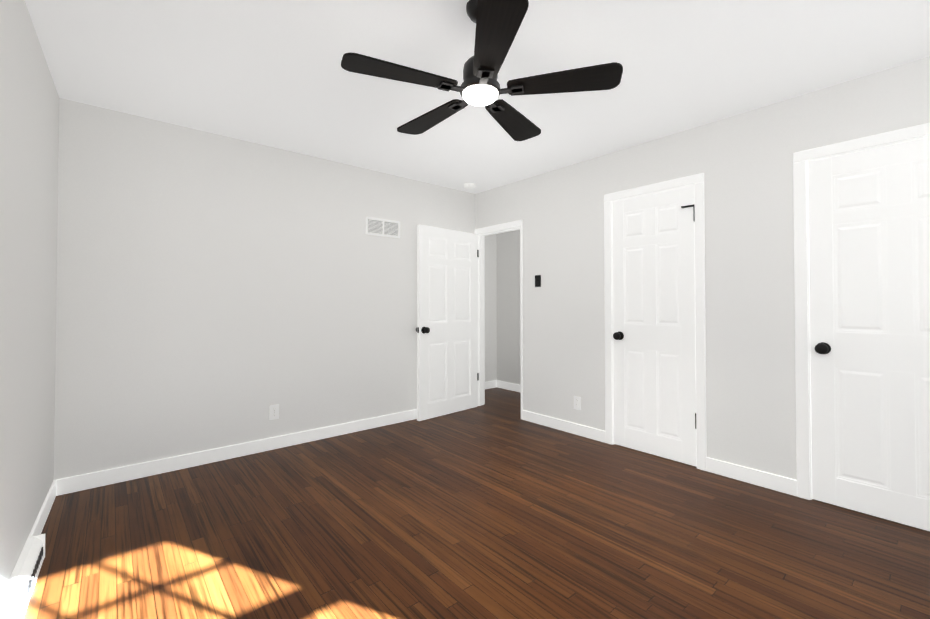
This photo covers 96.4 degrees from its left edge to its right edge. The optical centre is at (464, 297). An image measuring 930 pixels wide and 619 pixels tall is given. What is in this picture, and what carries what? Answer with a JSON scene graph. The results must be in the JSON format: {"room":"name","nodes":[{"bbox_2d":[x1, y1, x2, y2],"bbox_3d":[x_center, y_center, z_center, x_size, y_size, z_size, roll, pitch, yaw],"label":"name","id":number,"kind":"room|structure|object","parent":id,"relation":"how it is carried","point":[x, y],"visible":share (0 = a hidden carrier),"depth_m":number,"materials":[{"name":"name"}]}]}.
{"room":"empty bedroom","nodes":[
{"label":"empty bedroom","id":0,"kind":"room"},
{"bbox_2d":[0,0,58,598],"bbox_3d":[-1.228,-0.042,0.849,0.120,2.470,4.567,1,-1,-39],"label":"wall","id":1,"kind":"structure","parent":0,"point":[29,126],"depth_m":1.83,"materials":[{"name":"white paint"}]},
{"bbox_2d":[0,534,44,618],"bbox_3d":[-1.752,1.150,1.649,0.057,0.112,0.708,1,-1,-39],"label":"baseboard heater","id":2,"kind":"object","parent":1,"relation":"in","point":[15,601],"visible":1,"depth_m":1.65,"materials":[{"name":"white metal"}]},
{"bbox_2d":[0,480,56,605],"bbox_3d":[-1.176,1.145,0.872,0.013,0.098,4.327,1,-1,-39],"label":"baseboard","id":3,"kind":"structure","parent":1,"relation":"attached to","point":[39,524],"depth_m":2.14,"materials":[{"name":"white"}]},
{"bbox_2d":[54,98,474,479],"bbox_3d":[-1.199,0.003,3.790,3.604,2.470,0.120,1,-1,-40],"label":"wall","id":4,"kind":"structure","parent":0,"point":[214,290],"depth_m":3.14,"materials":[{"name":"white paint"}]},
{"bbox_2d":[56,409,416,495],"bbox_3d":[-1.197,1.188,3.687,3.471,0.098,0.013,1,-1,-40],"label":"baseboard","id":5,"kind":"structure","parent":4,"relation":"attached to","point":[72,484],"depth_m":3.10,"materials":[{"name":"white wood"}]},
{"bbox_2d":[270,404,278,419],"bbox_3d":[-1.555,0.932,3.389,0.070,0.114,0.007,1,-1,-40],"label":"electrical outlet","id":6,"kind":"object","parent":4,"relation":"attached to","point":[274,411],"visible":1,"depth_m":3.39,"materials":[{"name":"white plastic"}]},
{"bbox_2d":[366,217,399,237],"bbox_3d":[-0.796,-0.685,4.058,0.370,0.164,0.012,1,-1,-40],"label":"air vent","id":7,"kind":"object","parent":4,"relation":"in","point":[382,227],"visible":1,"depth_m":4.05,"materials":[{"name":"white plastic"}]},
{"bbox_2d":[23,387,929,618],"bbox_3d":[0.237,1.268,2.483,5.020,0.100,5.190,1,-1,-40],"label":"floor","id":8,"kind":"structure","parent":0,"point":[495,506],"depth_m":2.08,"materials":[{"name":"brown wood"}]},
{"bbox_2d":[25,0,929,193],"bbox_3d":[0.237,-1.301,2.522,5.020,0.100,5.190,1,-1,-40],"label":"ceiling","id":9,"kind":"structure","parent":0,"point":[273,73],"depth_m":2.24,"materials":[{"name":"white paint"}]},
{"bbox_2d":[464,183,475,188],"bbox_3d":[0.050,-1.204,4.483,0.128,0.036,0.128,1,-1,-40],"label":"smoke detector","id":10,"kind":"object","parent":9,"relation":"attached to","point":[469,185],"visible":1,"depth_m":4.44,"materials":[{"name":"white plastic"}]},
{"bbox_2d":[341,0,622,140],"bbox_3d":[0.039,-1.052,1.828,1.124,0.420,1.079,1,-1,-40],"label":"ceiling fan","id":11,"kind":"object","parent":9,"relation":"hanging from","point":[498,23],"visible":1,"depth_m":1.70,"materials":[{"name":"black"}]},
{"bbox_2d":[485,234,496,381],"bbox_3d":[0.090,0.032,5.707,0.846,2.470,0.120,1,-1,-40],"label":"wall","id":12,"kind":"structure","parent":0,"point":[490,307],"depth_m":5.86,"materials":[{"name":"white paint"}]},
{"bbox_2d":[485,380,496,388],"bbox_3d":[0.128,1.217,5.634,0.833,0.098,0.013,1,-1,-40],"label":"baseboard","id":13,"kind":"structure","parent":12,"relation":"attached to","point":[490,384],"depth_m":5.83,"materials":[{"name":"white wood"}]},
{"bbox_2d":[497,229,520,384],"bbox_3d":[2.063,0.008,4.137,0.120,2.470,5.070,1,-1,-40],"label":"wall","id":14,"kind":"structure","parent":0,"point":[508,316],"depth_m":5.75,"materials":[{"name":"white paint"}]},
{"bbox_2d":[497,380,520,391],"bbox_3d":[1.169,1.208,5.065,0.013,0.098,2.230,1,-1,-40],"label":"baseboard","id":15,"kind":"structure","parent":14,"relation":"attached to","point":[509,386],"depth_m":5.71,"materials":[{"name":"white wood"}]},
{"bbox_2d":[475,56,929,479],"bbox_3d":[1.569,-0.006,3.228,0.120,2.470,4.327,1,-1,-40],"label":"wall","id":16,"kind":"structure","parent":0,"point":[743,162],"depth_m":2.87,"materials":[{"name":"white paint"}]},
{"bbox_2d":[475,220,522,418],"bbox_3d":[0.404,0.226,4.592,0.152,2.049,0.734,1,-1,-40],"label":"door frame","id":17,"kind":"structure","parent":16,"relation":"attached to","point":[480,319],"depth_m":4.83,"materials":[{"name":"white wood"}]},
{"bbox_2d":[416,225,476,420],"bbox_3d":[-0.152,0.253,4.468,0.851,1.975,0.177,1,-1,-40],"label":"door","id":18,"kind":"structure","parent":17,"relation":"attached to","point":[446,329],"depth_m":4.43,"materials":[{"name":"white wood"}]},
{"bbox_2d":[535,275,540,286],"bbox_3d":[0.720,-0.167,4.122,0.014,0.116,0.072,1,-1,-40],"label":"light switch","id":19,"kind":"object","parent":16,"relation":"attached to","point":[537,280],"visible":1,"depth_m":4.12,"materials":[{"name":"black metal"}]},
{"bbox_2d":[522,410,604,442],"bbox_3d":[0.895,1.191,3.897,0.013,0.098,0.939,1,-1,-40],"label":"baseboard","id":20,"kind":"structure","parent":16,"relation":"attached to","point":[576,429],"depth_m":3.85,"materials":[{"name":"white wood"}]},
{"bbox_2d":[574,396,580,409],"bbox_3d":[1.016,0.953,3.763,0.007,0.114,0.070,1,-1,-40],"label":"electrical outlet","id":21,"kind":"object","parent":16,"relation":"attached to","point":[577,402],"visible":1,"depth_m":3.76,"materials":[{"name":"white plastic"}]},
{"bbox_2d":[613,185,696,465],"bbox_3d":[1.477,0.202,3.268,0.177,2.040,0.659,1,-1,-40],"label":"door","id":22,"kind":"structure","parent":16,"relation":"in","point":[654,339],"depth_m":3.23,"materials":[{"name":"white wood"}]},
{"bbox_2d":[604,173,705,470],"bbox_3d":[1.499,0.171,3.295,0.137,2.118,0.785,1,-1,-40],"label":"door frame","id":23,"kind":"structure","parent":16,"relation":"attached to","point":[697,180],"depth_m":3.02,"materials":[{"name":"white wood"}]},
{"bbox_2d":[706,457,796,495],"bbox_3d":[1.875,1.173,2.748,0.013,0.098,0.512,1,-1,-40],"label":"baseboard","id":24,"kind":"structure","parent":16,"relation":"attached to","point":[786,485],"depth_m":2.72,"materials":[{"name":"white wood"}]},
{"bbox_2d":[793,123,929,499],"bbox_3d":[2.378,0.156,2.264,0.137,2.118,0.900,1,-1,-40],"label":"door frame","id":25,"kind":"structure","parent":16,"relation":"attached to","point":[801,158],"depth_m":2.53,"materials":[{"name":"white wood"}]},
{"bbox_2d":[808,137,929,530],"bbox_3d":[2.356,0.186,2.237,0.177,2.040,0.774,1,-1,-40],"label":"door","id":26,"kind":"structure","parent":16,"relation":"in","point":[869,241],"depth_m":2.31,"materials":[{"name":"white wood"}]}
]}

